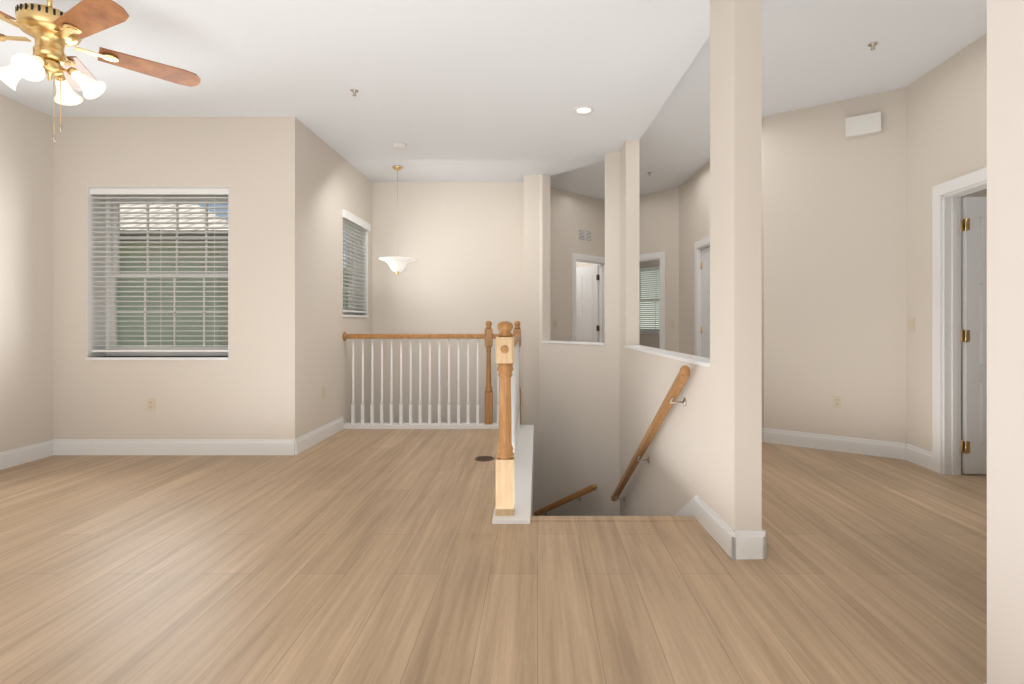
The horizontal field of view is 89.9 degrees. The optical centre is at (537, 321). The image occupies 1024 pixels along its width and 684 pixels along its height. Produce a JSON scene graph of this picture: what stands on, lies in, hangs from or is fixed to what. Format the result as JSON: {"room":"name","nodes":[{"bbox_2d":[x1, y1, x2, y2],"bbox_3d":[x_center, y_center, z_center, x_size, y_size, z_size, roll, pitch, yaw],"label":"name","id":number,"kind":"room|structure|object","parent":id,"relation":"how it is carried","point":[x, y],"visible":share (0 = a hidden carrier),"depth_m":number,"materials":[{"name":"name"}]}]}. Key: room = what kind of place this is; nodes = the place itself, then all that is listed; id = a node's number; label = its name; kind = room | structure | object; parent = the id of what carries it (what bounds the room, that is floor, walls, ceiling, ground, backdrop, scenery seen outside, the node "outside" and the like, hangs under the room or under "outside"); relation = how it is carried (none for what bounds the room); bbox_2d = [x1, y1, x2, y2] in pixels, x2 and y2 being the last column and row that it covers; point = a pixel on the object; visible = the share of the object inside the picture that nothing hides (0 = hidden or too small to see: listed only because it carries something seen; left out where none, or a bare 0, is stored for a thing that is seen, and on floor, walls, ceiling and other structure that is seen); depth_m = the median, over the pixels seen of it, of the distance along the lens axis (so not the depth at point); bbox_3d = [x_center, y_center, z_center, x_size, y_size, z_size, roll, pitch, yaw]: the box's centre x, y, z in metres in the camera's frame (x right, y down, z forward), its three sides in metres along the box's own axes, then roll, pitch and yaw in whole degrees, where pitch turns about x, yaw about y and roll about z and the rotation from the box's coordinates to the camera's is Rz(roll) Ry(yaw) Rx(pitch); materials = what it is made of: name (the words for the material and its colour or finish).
{"room":"empty living room","nodes":[
{"label":"empty living room","id":0,"kind":"room"},
{"bbox_2d":[0,0,709,181],"bbox_3d":[-1.624,-2.075,2.060,5.952,0.450,9.720,0,0,0],"label":"ceiling","id":1,"kind":"structure","parent":0,"point":[474,90],"depth_m":3.80,"materials":[{"name":"white paint"}]},
{"bbox_2d":[0,0,200,141],"bbox_3d":[-2.648,-1.417,2.720,1.306,0.866,1.305,0,0,0],"label":"ceiling fan","id":2,"kind":"object","parent":1,"relation":"hanging from","point":[51,30],"visible":1,"depth_m":2.70,"materials":[{"name":"brown wood"}]},
{"bbox_2d":[350,89,358,95],"bbox_3d":[-1.466,-1.831,4.100,0.064,0.038,0.064,0,0,0],"label":"sprinkler","id":3,"kind":"object","parent":1,"relation":"attached to","point":[354,91],"visible":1,"depth_m":4.09,"materials":[{"name":"silver metal"}]},
{"bbox_2d":[379,166,415,275],"bbox_3d":[-1.675,-1.201,6.120,0.430,1.298,0.430,0,0,0],"label":"pendant light","id":4,"kind":"object","parent":1,"relation":"hanging from","point":[397,264],"visible":1,"depth_m":6.06,"materials":[{"name":"white glass"}]},
{"bbox_2d":[393,142,406,149],"bbox_3d":[-1.436,-1.833,5.343,0.136,0.034,0.136,0,0,0],"label":"smoke detector","id":5,"kind":"object","parent":1,"relation":"attached to","point":[399,145],"visible":1,"depth_m":5.30,"materials":[{"name":"white plastic"}]},
{"bbox_2d":[573,106,593,114],"bbox_3d":[0.402,-1.846,4.471,0.184,0.008,0.184,0,0,0],"label":"recessed light","id":6,"kind":"object","parent":1,"relation":"in","point":[582,110],"visible":1,"depth_m":4.47,"materials":[{"name":"white glass"}]},
{"bbox_2d":[0,429,986,683],"bbox_3d":[0.400,1.350,5.000,10.000,0.300,15.600,0,0,0],"label":"floor","id":7,"kind":"structure","parent":0,"point":[370,557],"depth_m":2.40,"materials":[{"name":"beige wood"}]},
{"bbox_2d":[475,456,493,460],"bbox_3d":[-0.465,1.196,4.486,0.172,0.008,0.172,0,0,0],"label":"floor vent","id":8,"kind":"object","parent":7,"relation":"in","point":[484,458],"visible":1,"depth_m":4.47,"materials":[{"name":"brown metal"}]},
{"bbox_2d":[530,516,697,520],"bbox_3d":[0.457,1.212,3.118,1.013,0.032,0.075,0,0,0],"label":"stair nosing","id":9,"kind":"object","parent":7,"relation":"attached to","point":[612,518],"depth_m":3.11,"materials":[{"name":"brown wood"}]},
{"bbox_2d":[0,0,986,530],"bbox_3d":[0.400,1.225,4.577,10.000,6.550,14.753,0,0,0],"label":"wall","id":10,"kind":"structure","parent":0,"point":[814,222],"depth_m":4.62,"materials":[{"name":"beige paint"}]},
{"bbox_2d":[0,440,51,469],"bbox_3d":[-4.362,1.130,1.010,0.016,0.140,7.220,0,0,0],"label":"baseboard","id":11,"kind":"structure","parent":10,"relation":"attached to","point":[17,456],"depth_m":4.35,"materials":[{"name":"white wood"}]},
{"bbox_2d":[147,398,154,410],"bbox_3d":[-3.488,0.745,4.616,0.072,0.115,0.008,0,0,0],"label":"outlet","id":12,"kind":"object","parent":10,"relation":"attached to","point":[150,404],"visible":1,"depth_m":4.61,"materials":[{"name":"beige plastic"}]},
{"bbox_2d":[85,187,228,359],"bbox_3d":[-3.428,-0.438,4.749,1.287,1.566,0.282,0,0,0],"label":"window","id":13,"kind":"structure","parent":10,"relation":"in","point":[91,334],"depth_m":4.82,"materials":[{"name":"white"}]},
{"bbox_2d":[90,188,227,351],"bbox_3d":[-3.428,-0.469,4.676,1.267,1.487,0.066,0,0,0],"label":"window blind","id":14,"kind":"object","parent":13,"relation":"attached to","point":[214,192],"visible":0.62,"depth_m":4.67,"materials":[{"name":"white plastic"}]},
{"bbox_2d":[52,437,299,455],"bbox_3d":[-3.256,1.130,4.612,2.166,0.140,0.016,0,0,0],"label":"baseboard","id":15,"kind":"structure","parent":10,"relation":"attached to","point":[59,446],"depth_m":4.60,"materials":[{"name":"white wood"}]},
{"bbox_2d":[300,416,343,452],"bbox_3d":[-2.182,1.130,5.185,0.016,0.140,1.110,0,0,0],"label":"baseboard","id":16,"kind":"structure","parent":10,"relation":"attached to","point":[308,440],"depth_m":5.14,"materials":[{"name":"white wood"}]},
{"bbox_2d":[322,386,324,397],"bbox_3d":[-2.186,0.720,5.230,0.008,0.115,0.072,0,0,0],"label":"outlet","id":17,"kind":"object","parent":10,"relation":"attached to","point":[323,392],"depth_m":5.22,"materials":[{"name":"beige plastic"}]},
{"bbox_2d":[343,222,368,317],"bbox_3d":[-2.299,-0.653,6.175,0.242,1.196,0.852,0,0,0],"label":"window","id":18,"kind":"structure","parent":10,"relation":"in","point":[352,314],"depth_m":6.59,"materials":[{"name":"white"}]},
{"bbox_2d":[342,209,370,312],"bbox_3d":[-2.204,-0.688,6.175,0.097,1.145,0.890,0,0,0],"label":"window blind","id":19,"kind":"object","parent":18,"relation":"attached to","point":[353,220],"visible":0.71,"depth_m":6.17,"materials":[{"name":"white plastic"}]},
{"bbox_2d":[344,423,498,428],"bbox_3d":[-1.245,1.337,5.803,1.890,0.365,0.126,0,0,0],"label":"trim","id":20,"kind":"structure","parent":10,"relation":"attached to","point":[347,425],"depth_m":5.74,"materials":[{"name":"white wood"}]},
{"bbox_2d":[343,321,490,424],"bbox_3d":[-1.230,0.572,5.800,1.920,1.168,0.096,0,0,0],"label":"stair railing","id":21,"kind":"object","parent":20,"relation":"on","point":[487,336],"depth_m":5.79,"materials":[{"name":"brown wood"}]},
{"bbox_2d":[492,425,533,523],"bbox_3d":[-0.157,1.337,4.453,0.226,0.365,2.826,0,0,0],"label":"trim","id":22,"kind":"structure","parent":10,"relation":"attached to","point":[524,460],"depth_m":3.83,"materials":[{"name":"white wood"}]},
{"bbox_2d":[491,321,520,515],"bbox_3d":[-0.210,0.733,4.471,0.120,1.491,2.741,0,0,0],"label":"newel post","id":23,"kind":"object","parent":22,"relation":"on","point":[508,343],"depth_m":3.13,"materials":[{"name":"brown wood"}]},
{"bbox_2d":[534,484,596,515],"bbox_3d":[0.331,2.117,6.062,0.126,0.622,1.001,0,0,-43],"label":"handrail","id":24,"kind":"object","parent":10,"relation":"attached to","point":[577,495],"visible":0.98,"depth_m":5.97,"materials":[{"name":"brown wood"}]},
{"bbox_2d":[542,341,604,344],"bbox_3d":[0.454,0.249,6.096,0.181,0.022,1.008,0,0,-42],"label":"cap","id":25,"kind":"object","parent":10,"relation":"on","point":[563,342],"depth_m":6.00,"materials":[{"name":"white wood"}]},
{"bbox_2d":[578,229,584,239],"bbox_3d":[0.710,-1.400,8.246,0.150,0.160,0.009,0,0,-43],"label":"air vent","id":26,"kind":"object","parent":10,"relation":"in","point":[581,234],"visible":1,"depth_m":8.24,"materials":[{"name":"white plastic"}]},
{"bbox_2d":[576,265,598,341],"bbox_3d":[0.835,0.106,9.057,0.468,2.164,0.634,0,0,0],"label":"hall door","id":27,"kind":"structure","parent":10,"relation":"in","point":[587,303],"depth_m":8.97,"materials":[{"name":"white wood"}]},
{"bbox_2d":[585,231,591,241],"bbox_3d":[0.834,-1.400,8.363,0.150,0.160,0.009,0,0,-43],"label":"air vent","id":28,"kind":"object","parent":10,"relation":"in","point":[588,235],"visible":1,"depth_m":8.36,"materials":[{"name":"white plastic"}]},
{"bbox_2d":[572,253,604,342],"bbox_3d":[0.837,0.055,8.455,0.790,2.290,0.660,0,0,0],"label":"door frame","id":29,"kind":"structure","parent":10,"relation":"attached to","point":[576,257],"depth_m":8.51,"materials":[{"name":"white wood"}]},
{"bbox_2d":[639,269,659,333],"bbox_3d":[2.574,-0.477,11.263,0.162,1.485,1.000,0,0,-43],"label":"window","id":30,"kind":"structure","parent":10,"relation":"in","point":[647,308],"depth_m":11.43,"materials":[{"name":"white"}]},
{"bbox_2d":[639,266,659,331],"bbox_3d":[2.546,-0.491,11.237,0.066,1.442,0.982,0,0,-43],"label":"window blind","id":31,"kind":"object","parent":30,"relation":"attached to","point":[653,297],"visible":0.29,"depth_m":11.30,"materials":[{"name":"white plastic"}]},
{"bbox_2d":[611,365,690,500],"bbox_3d":[0.874,1.089,4.297,0.191,1.645,2.385,0,0,0],"label":"handrail","id":32,"kind":"object","parent":10,"relation":"attached to","point":[678,384],"visible":1,"depth_m":3.77,"materials":[{"name":"brown wood"}]},
{"bbox_2d":[639,252,665,349],"bbox_3d":[1.702,0.055,8.329,0.660,2.290,0.795,0,0,0],"label":"door frame","id":33,"kind":"structure","parent":10,"relation":"attached to","point":[661,256],"depth_m":7.96,"materials":[{"name":"white wood"}]},
{"bbox_2d":[625,345,709,366],"bbox_3d":[1.012,0.249,4.073,0.194,0.022,2.284,0,0,-3],"label":"cap","id":34,"kind":"object","parent":10,"relation":"on","point":[697,360],"depth_m":3.73,"materials":[{"name":"white wood"}]},
{"bbox_2d":[669,320,673,327],"bbox_3d":[2.053,0.030,7.861,0.012,0.115,0.072,0,0,-43],"label":"light switch","id":35,"kind":"object","parent":10,"relation":"attached to","point":[671,323],"visible":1,"depth_m":7.86,"materials":[{"name":"beige plastic"}]},
{"bbox_2d":[694,236,709,356],"bbox_3d":[2.257,0.055,6.584,0.196,2.290,0.946,0,0,0],"label":"door frame","id":36,"kind":"structure","parent":10,"relation":"attached to","point":[704,243],"depth_m":6.94,"materials":[{"name":"white wood"}]},
{"bbox_2d":[701,247,709,357],"bbox_3d":[2.269,0.106,6.589,0.175,2.164,0.732,0,0,0],"label":"closet door","id":37,"kind":"structure","parent":10,"relation":"in","point":[705,326],"depth_m":6.79,"materials":[{"name":"white wood"}]},
{"bbox_2d":[674,495,765,559],"bbox_3d":[1.014,2.055,4.017,0.284,1.991,2.867,0,0,0],"label":"baseboard","id":38,"kind":"structure","parent":10,"relation":"attached to","point":[740,544],"depth_m":2.65,"materials":[{"name":"white wood"}]},
{"bbox_2d":[762,427,767,442],"bbox_3d":[2.196,1.130,6.433,0.130,0.140,2.673,0,0,0],"label":"baseboard","id":39,"kind":"structure","parent":10,"relation":"attached to","point":[764,430],"depth_m":5.09,"materials":[{"name":"white wood"}]},
{"bbox_2d":[833,395,841,407],"bbox_3d":[2.782,0.743,4.752,0.072,0.115,0.008,0,0,34],"label":"electrical outlet","id":40,"kind":"object","parent":10,"relation":"attached to","point":[837,401],"visible":1,"depth_m":4.75,"materials":[{"name":"beige plastic"}]},
{"bbox_2d":[768,429,906,459],"bbox_3d":[2.752,1.130,4.781,0.925,0.140,0.658,0,0,0],"label":"baseboard","id":41,"kind":"structure","parent":10,"relation":"attached to","point":[887,449],"depth_m":4.74,"materials":[{"name":"white wood"}]},
{"bbox_2d":[846,112,880,137],"bbox_3d":[2.938,-1.775,4.622,0.270,0.170,0.050,0,0,34],"label":"door chime","id":42,"kind":"object","parent":10,"relation":"attached to","point":[865,124],"visible":1,"depth_m":4.60,"materials":[{"name":"white plastic"}]},
{"bbox_2d":[908,317,914,330],"bbox_3d":[3.207,0.020,4.395,0.014,0.115,0.072,0,0,0],"label":"light switch","id":43,"kind":"object","parent":10,"relation":"attached to","point":[911,323],"visible":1,"depth_m":4.39,"materials":[{"name":"beige plastic"}]},
{"bbox_2d":[904,444,931,469],"bbox_3d":[3.200,1.130,4.298,0.029,0.140,0.335,0,0,0],"label":"baseboard","id":44,"kind":"structure","parent":10,"relation":"attached to","point":[916,455],"depth_m":4.29,"materials":[{"name":"white wood"}]},
{"bbox_2d":[932,167,986,474],"bbox_3d":[3.243,0.055,3.638,0.194,2.290,0.986,0,0,0],"label":"door frame","id":45,"kind":"structure","parent":10,"relation":"attached to","point":[946,327],"depth_m":4.02,"materials":[{"name":"white wood"}]},
{"bbox_2d":[961,197,986,473],"bbox_3d":[3.717,0.106,4.012,0.771,2.164,0.175,0,0,0],"label":"door","id":46,"kind":"structure","parent":10,"relation":"in","point":[974,335],"depth_m":4.00,"materials":[{"name":"white wood"}]},
{"bbox_2d":[550,0,986,199],"bbox_3d":[1.300,-2.175,5.050,8.600,0.250,15.700,0,0,0],"label":"ceiling","id":47,"kind":"structure","parent":0,"point":[816,52],"depth_m":4.06,"materials":[{"name":"white paint"}]},
{"bbox_2d":[868,42,877,49],"bbox_3d":[2.475,-2.031,3.780,0.064,0.038,0.064,0,0,0],"label":"sprinkler","id":48,"kind":"object","parent":47,"relation":"attached to","point":[872,44],"visible":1,"depth_m":3.77,"materials":[{"name":"silver metal"}]},
{"bbox_2d":[987,0,1023,683],"bbox_3d":[1.388,-0.425,-0.550,0.144,3.250,4.100,0,0,0],"label":"wall","id":49,"kind":"structure","parent":0,"point":[1005,341],"depth_m":1.44,"materials":[{"name":"white paint"}]},
{"label":"outside","id":50,"kind":"structure","parent":0,"visible":0},
{"bbox_2d":[640,271,659,328],"bbox_3d":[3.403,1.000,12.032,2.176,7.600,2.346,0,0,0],"label":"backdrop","id":51,"kind":"structure","parent":50,"point":[649,306],"depth_m":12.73,"materials":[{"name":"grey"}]},
{"bbox_3d":[0.000,4.900,20.000,80.000,0.200,80.000,0,0,0],"label":"ground","id":52,"kind":"structure","parent":50,"visible":0},
{"bbox_2d":[117,204,347,346],"bbox_3d":[-10.700,0.590,13.250,11.600,8.420,9.500,0,0,0],"label":"neighbor house","id":53,"kind":"structure","parent":52,"relation":"on","point":[123,336],"depth_m":9.00,"materials":[{"name":"grey"}]}
]}

